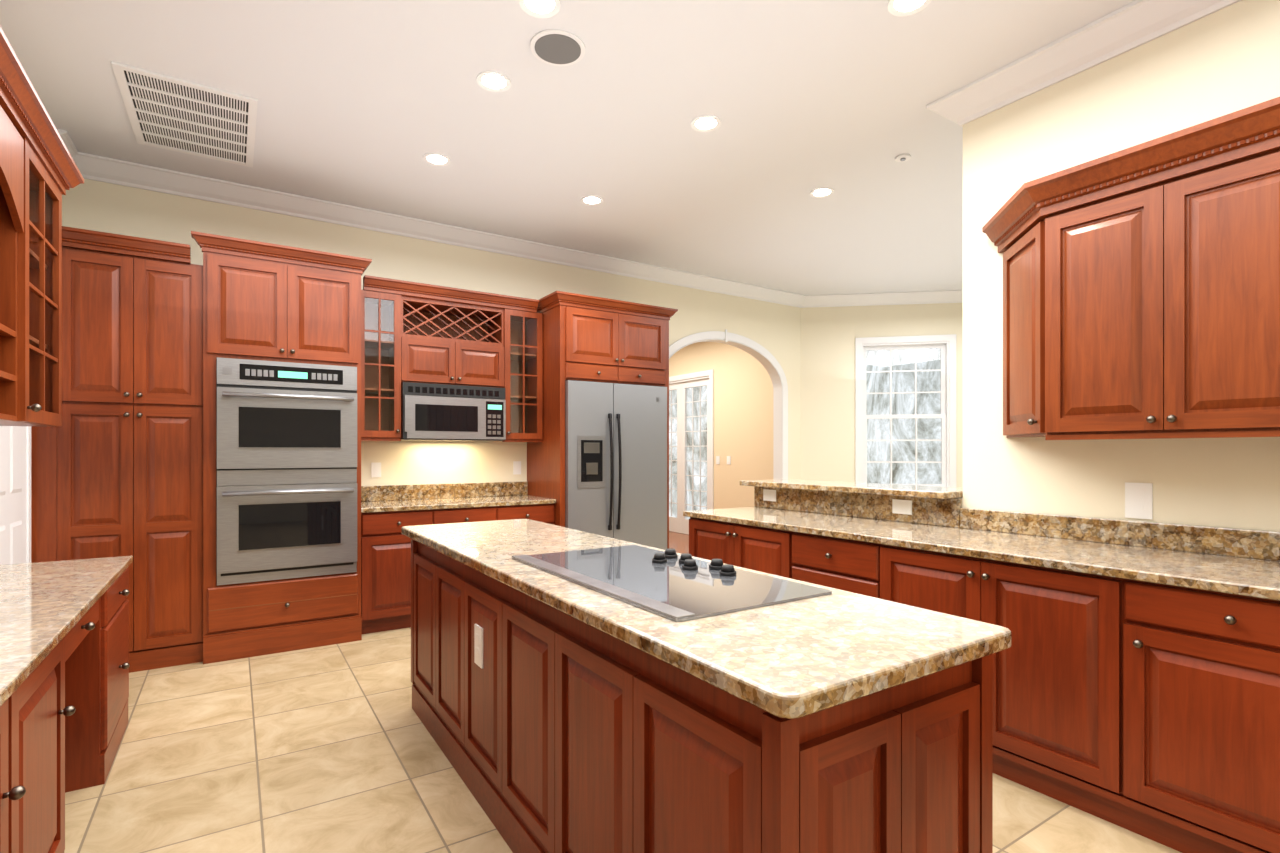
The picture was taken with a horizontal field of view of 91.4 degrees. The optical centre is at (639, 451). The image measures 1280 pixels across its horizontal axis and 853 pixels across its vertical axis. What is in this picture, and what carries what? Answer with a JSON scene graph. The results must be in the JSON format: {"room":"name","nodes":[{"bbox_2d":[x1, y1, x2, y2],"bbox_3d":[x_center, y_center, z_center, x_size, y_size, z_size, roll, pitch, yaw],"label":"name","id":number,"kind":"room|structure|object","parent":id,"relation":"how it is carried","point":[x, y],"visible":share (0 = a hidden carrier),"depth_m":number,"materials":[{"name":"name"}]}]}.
{"room":"kitchen","nodes":[
{"label":"kitchen","id":0,"kind":"room"},
{"bbox_2d":[62,179,800,485],"bbox_3d":[-0.863,-0.300,5.953,7.190,3.220,0.120,0,0,-33],"label":"wall","id":1,"kind":"structure","parent":0,"point":[774,329],"depth_m":5.34,"materials":[{"name":"beige paint"}]},
{"bbox_2d":[371,462,380,476],"bbox_3d":[-2.131,0.145,5.051,0.074,0.120,0.008,0,0,-33],"label":"electrical outlet plate","id":2,"kind":"object","parent":1,"relation":"attached to","point":[375,469],"depth_m":5.05,"materials":[{"name":"white plastic"}]},
{"bbox_2d":[389,315,504,387],"bbox_3d":[-1.588,-0.795,5.188,0.830,0.509,0.368,0,0,-33],"label":"upper cabinet","id":3,"kind":"object","parent":1,"relation":"attached to","point":[414,332],"depth_m":5.05,"materials":[{"name":"brown wood"}]},
{"bbox_2d":[401,382,505,440],"bbox_3d":[-1.572,-0.316,5.163,0.822,0.441,0.419,0,0,-33],"label":"microwave","id":4,"kind":"object","parent":3,"relation":"in","point":[437,412],"visible":1,"depth_m":4.98,"materials":[{"name":"silver metal"}]},
{"bbox_2d":[513,461,520,474],"bbox_3d":[-1.122,0.145,5.708,0.074,0.120,0.008,0,0,-33],"label":"electrical outlet plate","id":5,"kind":"object","parent":1,"relation":"attached to","point":[516,464],"depth_m":5.70,"materials":[{"name":"white plastic"}]},
{"bbox_2d":[669,329,787,478],"bbox_3d":[0.931,-0.035,7.110,1.980,2.690,0.160,0,0,-33],"label":"trim","id":6,"kind":"structure","parent":1,"relation":"attached to","point":[765,358],"depth_m":7.54,"materials":[{"name":"white"}]},
{"bbox_2d":[0,0,1135,294],"bbox_3d":[1.363,-1.917,4.229,9.100,0.165,13.800,0,0,-33],"label":"ceiling","id":7,"kind":"structure","parent":0,"point":[368,104],"depth_m":3.41,"materials":[{"name":"white paint"}]},
{"bbox_2d":[111,61,257,167],"bbox_3d":[-2.555,-1.883,3.575,0.600,0.032,0.980,0,0,-33],"label":"ceiling vent","id":8,"kind":"object","parent":7,"relation":"in","point":[166,112],"visible":1,"depth_m":3.50,"materials":[{"name":"white metal"}]},
{"bbox_2d":[423,153,450,165],"bbox_3d":[-1.305,-1.877,4.015,0.169,0.007,0.169,0,0,-39],"label":"recessed light","id":9,"kind":"object","parent":7,"relation":"in","point":[435,159],"depth_m":4.01,"materials":[{"name":"white"}]},
{"bbox_2d":[476,71,510,91],"bbox_3d":[-0.733,-1.855,3.133,0.169,0.007,0.169,0,0,-42],"label":"recessed light","id":10,"kind":"object","parent":7,"relation":"in","point":[493,81],"depth_m":3.13,"materials":[{"name":"white"}]},
{"bbox_2d":[519,0,560,17],"bbox_3d":[-0.411,-1.842,2.565,0.169,0.007,0.169,0,0,-42],"label":"recessed light","id":11,"kind":"object","parent":7,"relation":"in","point":[535,8],"depth_m":2.59,"materials":[{"name":"white"}]},
{"bbox_2d":[530,29,584,65],"bbox_3d":[-0.375,-1.844,2.858,0.250,0.012,0.250,0,0,-33],"label":"ceiling speaker","id":12,"kind":"object","parent":7,"relation":"attached to","point":[556,47],"visible":0.94,"depth_m":2.84,"materials":[{"name":"white plastic"}]},
{"bbox_2d":[581,196,602,205],"bbox_3d":[-0.358,-1.878,4.669,0.169,0.007,0.169,0,0,-39],"label":"recessed light","id":13,"kind":"object","parent":7,"relation":"in","point":[588,200],"depth_m":4.67,"materials":[{"name":"white"}]},
{"bbox_2d":[57,0,1240,307],"bbox_3d":[2.432,-1.810,2.359,8.550,0.200,9.500,0,0,-33],"label":"crown molding","id":14,"kind":"structure","parent":7,"relation":"attached to","point":[1121,30],"depth_m":4.32,"materials":[{"name":"white"}]},
{"bbox_2d":[691,115,720,131],"bbox_3d":[0.372,-1.850,3.523,0.169,0.007,0.169,0,0,-42],"label":"recessed light","id":15,"kind":"object","parent":7,"relation":"in","point":[705,123],"depth_m":3.52,"materials":[{"name":"white"}]},
{"bbox_2d":[810,187,833,197],"bbox_3d":[1.302,-1.856,4.472,0.169,0.007,0.169,0,0,-42],"label":"recessed light","id":16,"kind":"object","parent":7,"relation":"in","point":[822,192],"depth_m":4.47,"materials":[{"name":"white"}]},
{"bbox_2d":[895,154,910,161],"bbox_3d":[1.646,-1.836,3.911,0.089,0.020,0.089,0,0,-42],"label":"sprinkler","id":17,"kind":"object","parent":7,"relation":"in","point":[903,157],"depth_m":3.90,"materials":[{"name":"white metal"}]},
{"bbox_2d":[888,0,931,16],"bbox_3d":[1.095,-1.830,2.537,0.169,0.007,0.169,0,0,-42],"label":"recessed light","id":18,"kind":"object","parent":7,"relation":"in","point":[900,8],"depth_m":2.57,"materials":[{"name":"white"}]},
{"bbox_2d":[64,627,1181,852],"bbox_3d":[2.520,1.335,2.452,9.100,0.050,9.560,0,0,-33],"label":"floor","id":19,"kind":"structure","parent":0,"point":[328,749],"depth_m":2.50,"materials":[{"name":"beige tile"}]},
{"bbox_2d":[0,677,27,852],"bbox_3d":[-1.506,0.926,1.060,0.528,0.768,0.618,0,0,-33],"label":"base cabinet","id":20,"kind":"object","parent":19,"relation":"on","point":[14,712],"depth_m":1.43,"materials":[{"name":"brown wood"}]},
{"bbox_2d":[28,627,75,852],"bbox_3d":[-1.773,0.926,1.470,0.528,0.768,0.640,0,0,-33],"label":"base cabinet","id":21,"kind":"object","parent":19,"relation":"on","point":[63,716],"depth_m":1.74,"materials":[{"name":"brown wood"}]},
{"bbox_2d":[74,567,129,789],"bbox_3d":[-2.513,0.926,2.606,0.528,0.768,0.670,0,0,-33],"label":"base cabinet","id":22,"kind":"object","parent":19,"relation":"on","point":[102,634],"depth_m":2.48,"materials":[{"name":"brown wood"}]},
{"bbox_2d":[0,556,132,706],"bbox_3d":[-1.805,0.524,1.528,0.538,0.032,3.330,0,0,-33],"label":"countertop","id":23,"kind":"structure","parent":22,"relation":"on","point":[45,607],"depth_m":2.10,"materials":[{"name":"stone"}]},
{"bbox_2d":[31,226,202,672],"bbox_3d":[-3.218,0.022,3.930,0.791,2.576,0.697,0,0,-33],"label":"pantry cabinet","id":24,"kind":"object","parent":19,"relation":"on","point":[117,464],"visible":0.79,"depth_m":3.72,"materials":[{"name":"brown wood"}]},
{"bbox_2d":[191,231,371,663],"bbox_3d":[-2.495,-0.015,4.377,1.023,2.651,0.737,0,0,-33],"label":"tall cabinet","id":25,"kind":"object","parent":19,"relation":"on","point":[263,301],"visible":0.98,"depth_m":4.06,"materials":[{"name":"brown wood"}]},
{"bbox_2d":[217,357,356,584],"bbox_3d":[-2.440,0.122,4.328,0.804,1.421,0.684,0,0,-33],"label":"double oven","id":26,"kind":"object","parent":25,"relation":"in","point":[286,470],"visible":0.98,"depth_m":4.08,"materials":[{"name":"silver metal"}]},
{"bbox_2d":[361,509,444,633],"bbox_3d":[-1.909,0.871,4.830,0.568,0.878,0.618,0,0,-33],"label":"base cabinet","id":27,"kind":"object","parent":19,"relation":"on","point":[385,574],"depth_m":4.52,"materials":[{"name":"brown wood"}]},
{"bbox_2d":[361,481,555,512],"bbox_3d":[-1.507,0.350,5.082,1.516,0.160,0.632,0,0,-33],"label":"countertop","id":28,"kind":"structure","parent":27,"relation":"on","point":[384,498],"depth_m":5.15,"materials":[{"name":"stone"}]},
{"bbox_2d":[411,540,426,728],"bbox_3d":[-0.758,0.871,3.167,0.668,0.878,0.507,0,0,-33],"label":"base cabinet","id":29,"kind":"object","parent":19,"relation":"on","point":[418,550],"depth_m":3.08,"materials":[{"name":"brown wood"}]},
{"bbox_2d":[427,547,454,768],"bbox_3d":[-0.533,0.871,2.820,0.666,0.878,0.507,0,0,-33],"label":"base cabinet","id":30,"kind":"object","parent":19,"relation":"on","point":[440,567],"depth_m":2.75,"materials":[{"name":"brown wood"}]},
{"bbox_2d":[455,560,490,820],"bbox_3d":[-0.307,0.871,2.473,0.666,0.878,0.508,0,0,-33],"label":"base cabinet","id":31,"kind":"object","parent":19,"relation":"on","point":[472,587],"depth_m":2.38,"materials":[{"name":"brown wood"}]},
{"bbox_2d":[445,506,504,523],"bbox_3d":[-1.512,0.871,5.089,0.618,0.878,0.618,0,0,-33],"label":"base cabinet","id":32,"kind":"object","parent":19,"relation":"on","point":[474,514],"depth_m":4.87,"materials":[{"name":"brown wood"}]},
{"bbox_2d":[491,578,538,852],"bbox_3d":[-0.081,0.871,2.125,0.666,0.878,0.507,0,0,-33],"label":"base cabinet","id":33,"kind":"object","parent":19,"relation":"on","point":[514,614],"depth_m":2.03,"materials":[{"name":"brown wood"}]},
{"bbox_2d":[505,503,554,524],"bbox_3d":[-1.114,0.871,5.347,0.568,0.878,0.618,0,0,-33],"label":"base cabinet","id":34,"kind":"object","parent":19,"relation":"on","point":[545,513],"depth_m":5.13,"materials":[{"name":"brown wood"}]},
{"bbox_2d":[539,601,610,852],"bbox_3d":[0.145,0.871,1.778,0.666,0.878,0.507,0,0,-33],"label":"base cabinet","id":35,"kind":"object","parent":19,"relation":"on","point":[550,729],"depth_m":1.68,"materials":[{"name":"brown wood"}]},
{"bbox_2d":[527,291,677,548],"bbox_3d":[-0.371,-0.003,5.748,1.228,2.626,0.757,0,0,-33],"label":"tall cabinet","id":36,"kind":"object","parent":19,"relation":"on","point":[594,339],"visible":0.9,"depth_m":5.38,"materials":[{"name":"brown wood"}]},
{"bbox_2d":[565,380,666,549],"bbox_3d":[-0.357,0.357,5.726,1.006,1.905,0.790,0,0,-33],"label":"refrigerator","id":37,"kind":"object","parent":19,"relation":"on","point":[615,460],"visible":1,"depth_m":5.42,"materials":[{"name":"silver metal"}]},
{"bbox_2d":[689,517,776,574],"bbox_3d":[0.841,0.871,3.975,0.648,0.878,0.915,0,0,-33],"label":"base cabinet","id":38,"kind":"object","parent":19,"relation":"on","point":[740,545],"depth_m":3.79,"materials":[{"name":"brown wood"}]},
{"bbox_2d":[611,636,992,852],"bbox_3d":[0.372,0.871,1.431,0.668,0.878,0.508,0,0,-33],"label":"base cabinet","id":39,"kind":"object","parent":19,"relation":"on","point":[697,767],"depth_m":1.24,"materials":[{"name":"brown wood"}]},
{"bbox_2d":[401,519,1011,718],"bbox_3d":[-0.214,0.410,2.331,0.715,0.040,2.740,0,0,-33],"label":"countertop","id":40,"kind":"structure","parent":39,"relation":"on","point":[799,658],"depth_m":1.36,"materials":[{"name":"stone"}]},
{"bbox_2d":[512,545,831,621],"bbox_3d":[0.031,0.371,2.001,0.535,0.037,1.020,0,0,-33],"label":"cooktop","id":41,"kind":"object","parent":40,"relation":"in","point":[670,584],"visible":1,"depth_m":1.85,"materials":[{"name":"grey glass"}]},
{"bbox_2d":[777,529,872,596],"bbox_3d":[1.243,0.871,3.357,0.648,0.878,0.689,0,0,-33],"label":"base cabinet","id":42,"kind":"object","parent":19,"relation":"on","point":[837,563],"depth_m":3.20,"materials":[{"name":"brown wood"}]},
{"bbox_2d":[873,543,1092,814],"bbox_3d":[1.676,0.871,2.693,0.648,0.878,1.024,0,0,-33],"label":"base cabinet","id":43,"kind":"object","parent":19,"relation":"on","point":[1043,683],"depth_m":2.39,"materials":[{"name":"brown wood"}]},
{"bbox_2d":[1093,574,1279,852],"bbox_3d":[2.075,0.871,2.080,0.648,0.878,0.699,0,0,-33],"label":"base cabinet","id":44,"kind":"object","parent":19,"relation":"on","point":[1149,710],"depth_m":2.00,"materials":[{"name":"brown wood"}]},
{"bbox_2d":[683,486,1279,600],"bbox_3d":[1.838,0.336,2.426,0.668,0.188,4.660,0,0,-33],"label":"countertop","id":45,"kind":"structure","parent":44,"relation":"on","point":[1243,562],"depth_m":2.71,"materials":[{"name":"stone"}]},
{"bbox_2d":[669,531,688,553],"bbox_3d":[-1.245,1.335,8.235,9.100,0.050,4.240,0,0,-33],"label":"floor","id":46,"kind":"structure","parent":0,"point":[678,542],"depth_m":9.05,"materials":[{"name":"beige tile"}]},
{"bbox_2d":[669,342,772,508],"bbox_3d":[0.953,-0.300,9.642,0.120,3.220,4.080,0,0,-33],"label":"wall","id":47,"kind":"structure","parent":0,"point":[743,411],"depth_m":8.89,"materials":[{"name":"beige paint"}]},
{"bbox_2d":[669,369,713,533],"bbox_3d":[0.666,0.040,10.064,0.140,2.540,1.740,0,0,-33],"label":"french door","id":48,"kind":"structure","parent":47,"relation":"in","point":[680,384],"depth_m":9.94,"materials":[{"name":"white"}]},
{"bbox_2d":[716,456,719,463],"bbox_3d":[1.148,0.120,9.220,0.011,0.120,0.080,0,0,-33],"label":"light switch","id":49,"kind":"object","parent":47,"relation":"attached to","point":[718,459],"depth_m":9.21,"materials":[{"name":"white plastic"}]},
{"bbox_2d":[727,456,730,464],"bbox_3d":[1.279,0.120,9.019,0.011,0.120,0.080,0,0,-33],"label":"light switch","id":50,"kind":"object","parent":47,"relation":"attached to","point":[728,457],"depth_m":9.00,"materials":[{"name":"white plastic"}]},
{"bbox_2d":[801,303,962,487],"bbox_3d":[3.186,-0.300,7.548,2.420,3.220,0.120,0,0,12],"label":"wall","id":51,"kind":"structure","parent":0,"point":[829,335],"depth_m":7.64,"materials":[{"name":"beige paint"}]},
{"bbox_2d":[855,334,955,486],"bbox_3d":[3.180,-0.412,7.523,1.170,1.945,0.170,0,0,12],"label":"window","id":52,"kind":"structure","parent":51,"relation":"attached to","point":[946,344],"depth_m":7.53,"materials":[{"name":"white"}]},
{"bbox_2d":[963,0,1279,531],"bbox_3d":[3.366,-0.300,0.832,0.150,3.220,5.920,0,0,-33],"label":"wall","id":53,"kind":"structure","parent":0,"point":[1222,62],"depth_m":2.74,"materials":[{"name":"beige paint"}]},
{"bbox_2d":[982,185,1025,437],"bbox_3d":[1.767,-0.596,2.829,0.348,1.052,0.392,0,0,-33],"label":"upper cabinet","id":54,"kind":"object","parent":53,"relation":"attached to","point":[1006,229],"depth_m":2.92,"materials":[{"name":"brown wood"}]},
{"bbox_2d":[1125,482,1152,518],"bbox_3d":[2.099,0.205,2.632,0.009,0.150,0.094,0,0,-33],"label":"electrical outlet plate","id":55,"kind":"object","parent":53,"relation":"attached to","point":[1138,500],"depth_m":2.63,"materials":[{"name":"white plastic"}]},
{"bbox_2d":[1026,101,1279,439],"bbox_3d":[2.060,-0.596,2.379,0.348,1.052,0.918,0,0,-33],"label":"upper cabinet","id":56,"kind":"object","parent":53,"relation":"attached to","point":[1141,290],"depth_m":2.29,"materials":[{"name":"brown wood"}]},
{"bbox_3d":[-1.201,-0.300,-0.006,0.120,3.220,9.500,0,0,-33],"label":"wall","id":57,"kind":"structure","parent":0,"visible":0},
{"bbox_2d":[0,426,30,564],"bbox_3d":[-3.136,0.245,3.095,0.019,2.130,0.810,0,0,-33],"label":"door","id":58,"kind":"structure","parent":57,"relation":"in","point":[15,494],"depth_m":3.19,"materials":[{"name":"white wood"}]},
{"bbox_2d":[0,26,83,426],"bbox_3d":[-1.767,-0.643,1.349,0.407,1.076,2.989,0,0,-33],"label":"upper cabinet","id":59,"kind":"object","parent":57,"relation":"attached to","point":[40,174],"visible":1,"depth_m":2.18,"materials":[{"name":"brown wood"}]},
{"bbox_3d":[1.334,0.776,3.954,0.150,1.068,1.529,0,0,-33],"label":"wall","id":60,"kind":"structure","parent":0,"visible":0},
{"bbox_2d":[763,489,775,501],"bbox_3d":[0.912,0.305,4.400,0.009,0.080,0.120,0,0,-33],"label":"electrical outlet plate","id":61,"kind":"object","parent":60,"relation":"attached to","point":[768,495],"depth_m":4.40,"materials":[{"name":"white plastic"}]},
{"bbox_2d":[740,479,962,498],"bbox_3d":[1.332,0.223,3.975,0.470,0.035,1.562,0,0,-33],"label":"raised bar","id":62,"kind":"object","parent":60,"relation":"on","point":[910,490],"visible":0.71,"depth_m":3.71,"materials":[{"name":"stone"}]},
{"bbox_2d":[892,499,911,514],"bbox_3d":[1.479,0.310,3.529,0.009,0.080,0.120,0,0,-33],"label":"electrical outlet plate","id":63,"kind":"object","parent":60,"relation":"attached to","point":[898,506],"depth_m":3.52,"materials":[{"name":"white plastic"}]}
]}

